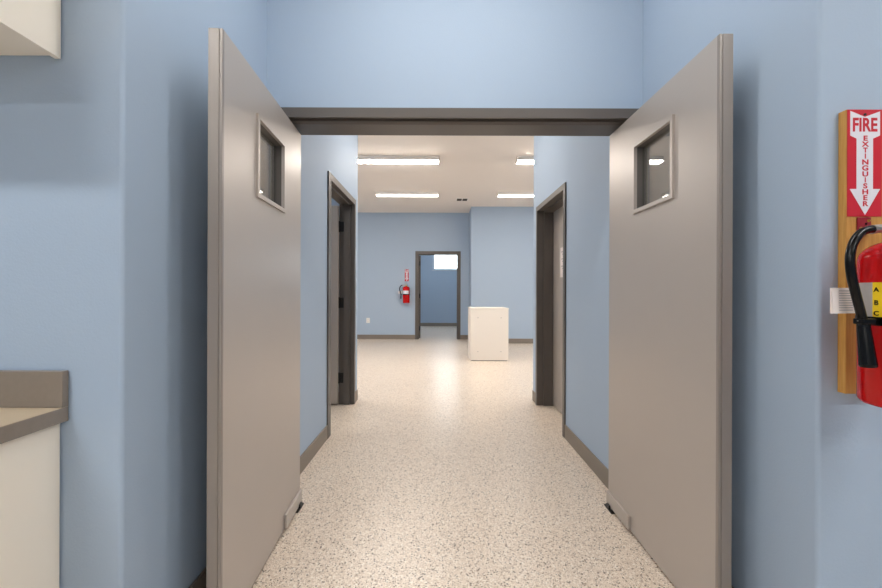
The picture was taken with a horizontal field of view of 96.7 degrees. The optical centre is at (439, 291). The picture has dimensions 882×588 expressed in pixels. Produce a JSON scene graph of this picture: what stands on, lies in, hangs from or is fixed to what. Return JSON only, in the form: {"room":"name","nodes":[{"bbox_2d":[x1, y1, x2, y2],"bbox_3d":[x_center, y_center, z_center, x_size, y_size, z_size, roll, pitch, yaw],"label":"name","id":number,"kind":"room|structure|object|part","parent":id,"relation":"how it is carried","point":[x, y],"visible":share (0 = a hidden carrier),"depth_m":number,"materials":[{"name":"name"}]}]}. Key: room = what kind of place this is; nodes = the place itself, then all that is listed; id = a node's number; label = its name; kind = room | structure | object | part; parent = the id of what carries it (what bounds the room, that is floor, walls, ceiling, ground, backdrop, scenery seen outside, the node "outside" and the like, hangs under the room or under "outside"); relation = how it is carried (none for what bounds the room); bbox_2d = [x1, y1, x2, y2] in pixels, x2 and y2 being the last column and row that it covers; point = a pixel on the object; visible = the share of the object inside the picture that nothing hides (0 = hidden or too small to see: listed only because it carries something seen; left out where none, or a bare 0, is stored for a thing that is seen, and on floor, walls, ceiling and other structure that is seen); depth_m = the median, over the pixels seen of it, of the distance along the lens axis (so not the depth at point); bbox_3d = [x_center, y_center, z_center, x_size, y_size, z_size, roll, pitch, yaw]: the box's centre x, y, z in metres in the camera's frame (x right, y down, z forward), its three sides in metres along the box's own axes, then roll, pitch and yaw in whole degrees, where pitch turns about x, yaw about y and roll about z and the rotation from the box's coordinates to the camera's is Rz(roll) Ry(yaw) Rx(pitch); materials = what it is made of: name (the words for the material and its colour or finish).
{"room":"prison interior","nodes":[
{"label":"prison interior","id":0,"kind":"room"},
{"bbox_2d":[0,0,357,587],"bbox_3d":[-2.768,-0.422,2.815,3.660,3.275,3.310,0,0,0],"label":"wall","id":1,"kind":"structure","parent":0,"point":[104,143],"depth_m":1.18,"materials":[{"name":"blue paint"}]},
{"bbox_2d":[0,0,60,58],"bbox_3d":[-1.816,-1.089,0.976,1.400,0.800,0.361,0,0,0],"label":"upper cabinet","id":2,"kind":"object","parent":1,"relation":"attached to","point":[27,27],"visible":1,"depth_m":1.09,"materials":[{"name":"beige laminate"}]},
{"bbox_2d":[0,370,68,407],"bbox_3d":[-1.897,0.281,1.148,1.600,0.105,0.020,0,0,0],"label":"backsplash","id":3,"kind":"structure","parent":1,"relation":"attached to","point":[18,388],"depth_m":1.14,"materials":[{"name":"brown laminate"}]},
{"bbox_2d":[188,390,357,587],"bbox_3d":[-0.939,1.164,2.820,0.011,0.115,3.260,0,0,0],"label":"baseboard","id":4,"kind":"structure","parent":1,"relation":"attached to","point":[313,448],"depth_m":2.78,"materials":[{"name":"brown plastic"}]},
{"bbox_2d":[331,206,343,403],"bbox_3d":[-1.519,0.136,4.204,0.947,2.132,0.110,0,0,0],"label":"door","id":5,"kind":"structure","parent":1,"relation":"in","point":[337,226],"depth_m":4.21,"materials":[{"name":"grey metal"}]},
{"bbox_2d":[327,171,355,437],"bbox_3d":[-1.011,0.106,3.785,0.168,2.230,1.047,0,0,0],"label":"door frame","id":6,"kind":"structure","parent":1,"relation":"attached to","point":[335,190],"depth_m":4.24,"materials":[{"name":"grey paint"}]},
{"bbox_2d":[357,213,468,334],"bbox_3d":[0.701,-0.410,10.220,10.600,3.275,0.140,0,0,0],"label":"wall","id":7,"kind":"structure","parent":0,"point":[388,243],"depth_m":10.15,"materials":[{"name":"blue paint"}]},
{"bbox_2d":[405,269,408,280],"bbox_3d":[-0.861,-0.433,10.147,0.100,0.310,0.004,0,0,0],"label":"sign","id":8,"kind":"object","parent":7,"relation":"attached to","point":[406,270],"visible":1,"depth_m":10.15,"materials":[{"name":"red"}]},
{"bbox_2d":[357,335,467,338],"bbox_3d":[-1.938,1.161,10.145,5.332,0.115,0.011,0,0,0],"label":"baseboard","id":9,"kind":"structure","parent":7,"relation":"attached to","point":[358,336],"depth_m":10.14,"materials":[{"name":"brown plastic"}]},
{"bbox_2d":[419,256,420,337],"bbox_3d":[-0.567,0.127,10.776,0.050,2.168,0.965,0,0,-4],"label":"door","id":10,"kind":"structure","parent":7,"relation":"in","point":[419,256],"depth_m":10.31,"materials":[{"name":"grey paint"}]},
{"bbox_2d":[415,251,460,338],"bbox_3d":[-0.055,0.085,10.222,1.173,2.280,0.167,0,0,0],"label":"door frame","id":11,"kind":"structure","parent":7,"relation":"attached to","point":[417,253],"depth_m":10.14,"materials":[{"name":"grey paint"}]},
{"bbox_3d":[-0.864,-0.163,10.093,0.040,0.040,0.115,0,0,0],"label":"hanger","id":12,"kind":"object","parent":7,"relation":"attached to","visible":0},
{"bbox_2d":[398,283,409,302],"bbox_3d":[-0.905,0.024,10.042,0.260,0.516,0.202,0,0,29],"label":"fire extinguisher","id":13,"kind":"object","parent":12,"relation":"hanging from","point":[406,290],"visible":1,"depth_m":9.97,"materials":[{"name":"red metal"}]},
{"bbox_2d":[419,255,456,322],"bbox_3d":[0.701,-0.410,14.170,10.600,3.275,0.140,0,0,0],"label":"wall","id":14,"kind":"structure","parent":0,"point":[438,288],"depth_m":14.10,"materials":[{"name":"blue paint"}]},
{"bbox_2d":[421,323,456,325],"bbox_3d":[-0.004,1.167,14.095,4.400,0.115,0.011,0,0,0],"label":"baseboard","id":15,"kind":"structure","parent":14,"relation":"attached to","point":[422,324],"depth_m":14.09,"materials":[{"name":"brown plastic"}]},
{"bbox_2d":[432,255,456,270],"bbox_3d":[0.422,-1.175,14.143,1.423,0.844,0.135,0,0,0],"label":"window","id":16,"kind":"structure","parent":14,"relation":"in","point":[434,269],"depth_m":14.15,"materials":[{"name":"grey"}]},
{"bbox_2d":[358,135,533,212],"bbox_3d":[0.707,-2.098,4.800,10.880,0.100,18.880,0,0,0],"label":"ceiling","id":17,"kind":"structure","parent":0,"point":[475,168],"depth_m":6.79,"materials":[{"name":"white paint"}]},
{"bbox_2d":[358,155,438,163],"bbox_3d":[-0.653,-2.014,5.974,1.285,0.077,0.173,0,0,0],"label":"ceiling light","id":18,"kind":"object","parent":17,"relation":"attached to","point":[395,159],"visible":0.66,"depth_m":5.90,"materials":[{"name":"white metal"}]},
{"bbox_2d":[358,160,438,163],"bbox_3d":[-0.653,-1.984,5.980,1.260,0.012,0.148,0,0,0],"label":"diffuser","id":19,"kind":"object","parent":18,"relation":"attached to","point":[359,161],"depth_m":5.95,"materials":[{"name":"white plastic"}]},
{"bbox_2d":[376,191,438,196],"bbox_3d":[-0.673,-2.014,8.075,1.285,0.077,0.173,0,0,0],"label":"ceiling light","id":20,"kind":"object","parent":17,"relation":"attached to","point":[378,193],"visible":1,"depth_m":8.00,"materials":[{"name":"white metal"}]},
{"bbox_2d":[376,194,437,196],"bbox_3d":[-0.673,-1.984,8.080,1.260,0.012,0.148,0,0,0],"label":"diffuser","id":21,"kind":"object","parent":20,"relation":"attached to","point":[378,195],"depth_m":8.04,"materials":[{"name":"white plastic"}]},
{"bbox_2d":[456,198,468,200],"bbox_3d":[0.488,-2.043,8.670,0.270,0.011,0.250,0,0,0],"label":"ceiling vent","id":22,"kind":"object","parent":17,"relation":"in","point":[457,199],"visible":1,"depth_m":8.64,"materials":[{"name":"white metal"}]},
{"bbox_2d":[497,192,533,196],"bbox_3d":[1.827,-2.005,8.075,1.285,0.077,0.173,0,0,0],"label":"ceiling light","id":23,"kind":"object","parent":17,"relation":"attached to","point":[499,194],"visible":0.66,"depth_m":8.00,"materials":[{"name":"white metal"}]},
{"bbox_2d":[498,195,533,196],"bbox_3d":[1.827,-1.976,8.080,1.260,0.012,0.148,0,0,0],"label":"diffuser","id":24,"kind":"object","parent":23,"relation":"attached to","point":[498,195],"depth_m":8.05,"materials":[{"name":"white plastic"}]},
{"bbox_2d":[515,156,533,164],"bbox_3d":[1.807,-2.005,5.974,1.285,0.077,0.173,0,0,0],"label":"ceiling light","id":25,"kind":"object","parent":17,"relation":"attached to","point":[520,159],"visible":0.35,"depth_m":5.91,"materials":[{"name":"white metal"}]},
{"bbox_2d":[517,160,533,163],"bbox_3d":[1.807,-1.976,5.980,1.260,0.012,0.148,0,0,0],"label":"diffuser","id":26,"kind":"object","parent":25,"relation":"attached to","point":[518,161],"depth_m":5.94,"materials":[{"name":"white plastic"}]},
{"bbox_2d":[267,0,642,199],"bbox_3d":[0.078,-0.412,2.220,2.034,3.275,0.200,0,0,0],"label":"wall header","id":27,"kind":"structure","parent":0,"point":[321,53],"depth_m":2.12,"materials":[{"name":"blue paint"}]},
{"bbox_2d":[206,28,301,587],"bbox_3d":[-0.802,0.151,1.805,0.073,2.118,0.917,0,0,-3],"label":"door","id":28,"kind":"structure","parent":27,"relation":"in","point":[254,493],"depth_m":1.58,"materials":[{"name":"grey metal"}]},
{"bbox_2d":[281,107,637,135],"bbox_3d":[0.085,0.118,2.219,1.980,2.215,0.223,0,0,0],"label":"door frame","id":29,"kind":"structure","parent":27,"relation":"attached to","point":[307,120],"depth_m":2.16,"materials":[{"name":"grey paint"}]},
{"bbox_2d":[606,34,732,587],"bbox_3d":[0.997,0.158,1.816,0.073,2.118,0.896,0,0,0],"label":"door","id":30,"kind":"structure","parent":27,"relation":"in","point":[671,256],"depth_m":1.60,"materials":[{"name":"grey metal"}]},
{"bbox_2d":[252,326,675,587],"bbox_3d":[0.696,1.277,4.800,10.880,0.100,18.880,0,0,0],"label":"floor","id":31,"kind":"structure","parent":0,"point":[445,470],"depth_m":2.40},
{"bbox_2d":[0,424,59,587],"bbox_3d":[-1.901,0.798,0.840,1.562,0.840,0.629,0,0,0],"label":"base cabinet","id":32,"kind":"object","parent":31,"relation":"on","point":[30,463],"visible":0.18,"depth_m":1.07,"materials":[{"name":"beige laminate"}]},
{"bbox_2d":[0,370,68,443],"bbox_3d":[-1.897,0.303,0.849,1.600,0.149,0.618,0,0,0],"label":"countertop","id":33,"kind":"structure","parent":32,"relation":"on","point":[31,401],"depth_m":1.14,"materials":[{"name":"brown laminate"}]},
{"bbox_2d":[296,502,303,512],"bbox_3d":[-0.807,1.209,2.215,0.048,0.026,0.096,0,0,0],"label":"door stop","id":34,"kind":"object","parent":31,"relation":"on","point":[301,504],"depth_m":2.20,"materials":[{"name":"black rubber"}]},
{"bbox_2d":[468,307,508,360],"bbox_3d":[0.878,0.757,7.248,0.686,0.942,0.584,0,0,0],"label":"base cabinet","id":35,"kind":"object","parent":31,"relation":"on","point":[488,327],"visible":1,"depth_m":6.96,"materials":[{"name":"beige laminate"}]},
{"bbox_3d":[0.548,0.765,7.259,0.018,0.923,0.562,0,0,0],"label":"panel","id":36,"kind":"part","parent":35,"relation":"part of","materials":[{"name":"beige laminate"}]},
{"bbox_3d":[0.880,0.295,7.248,0.686,0.018,0.584,0,0,0],"label":"panel","id":37,"kind":"part","parent":35,"relation":"part of","materials":[{"name":"beige laminate"}]},
{"bbox_3d":[0.876,1.221,6.981,0.638,0.014,0.018,0,0,0],"label":"rail","id":38,"kind":"part","parent":35,"relation":"part of","materials":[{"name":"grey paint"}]},
{"bbox_2d":[604,503,614,513],"bbox_3d":[0.970,1.215,2.215,0.048,0.026,0.096,0,0,0],"label":"door stop","id":39,"kind":"object","parent":31,"relation":"on","point":[607,505],"depth_m":2.20,"materials":[{"name":"black rubber"}]},
{"bbox_2d":[469,207,533,338],"bbox_3d":[3.373,-0.401,9.775,5.257,3.275,0.750,0,0,0],"label":"wall","id":40,"kind":"structure","parent":0,"point":[501,239],"depth_m":9.40,"materials":[{"name":"blue paint"}]},
{"bbox_2d":[508,339,532,342],"bbox_3d":[3.362,1.179,9.764,5.268,0.115,0.750,0,0,0],"label":"baseboard","id":41,"kind":"structure","parent":40,"relation":"attached to","point":[509,340],"depth_m":9.39,"materials":[{"name":"brown plastic"}]},
{"bbox_2d":[533,0,881,587],"bbox_3d":[3.532,-0.400,2.815,4.938,3.275,3.310,0,0,0],"label":"wall","id":42,"kind":"structure","parent":0,"point":[807,453],"depth_m":1.31,"materials":[{"name":"blue paint"}]},
{"bbox_2d":[535,182,565,437],"bbox_3d":[1.165,0.152,3.798,0.233,2.154,0.994,0,0,0],"label":"door frame","id":43,"kind":"structure","parent":42,"relation":"attached to","point":[545,211],"depth_m":4.23,"materials":[{"name":"grey paint"}]},
{"bbox_2d":[553,206,562,412],"bbox_3d":[1.214,0.173,3.797,0.108,2.088,0.887,0,0,0],"label":"door","id":44,"kind":"structure","parent":42,"relation":"in","point":[558,214],"depth_m":4.07,"materials":[{"name":"grey metal"}]},
{"bbox_2d":[560,247,562,276],"bbox_3d":[1.224,-0.298,3.876,0.001,0.300,0.216,0,0,0],"label":"paper notice","id":45,"kind":"object","parent":44,"relation":"attached to","point":[561,249],"visible":0.37,"depth_m":3.95,"materials":[{"name":"white paper"}]},
{"bbox_2d":[532,390,608,487],"bbox_3d":[1.052,1.171,3.391,0.011,0.115,2.118,0,0,0],"label":"baseboard","id":46,"kind":"structure","parent":42,"relation":"attached to","point":[590,459],"depth_m":2.78,"materials":[{"name":"brown plastic"}]},
{"bbox_2d":[837,110,881,393],"bbox_3d":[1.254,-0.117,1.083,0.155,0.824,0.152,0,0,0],"label":"board","id":47,"kind":"object","parent":42,"relation":"attached to","point":[847,226],"visible":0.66,"depth_m":1.14,"materials":[{"name":"brown wood"}]},
{"bbox_2d":[830,224,881,407],"bbox_3d":[1.150,0.036,1.010,0.260,0.516,0.202,0,0,29],"label":"fire extinguisher","id":48,"kind":"object","parent":47,"relation":"hanging from","point":[862,297],"visible":1,"depth_m":0.99,"materials":[{"name":"red metal"}]},
{"bbox_2d":[847,109,881,216],"bbox_3d":[1.228,-0.373,1.133,0.100,0.310,0.004,0,0,0],"label":"sign","id":49,"kind":"object","parent":47,"relation":"attached to","point":[864,127],"visible":1,"depth_m":1.13,"materials":[{"name":"red plastic"}]}
]}

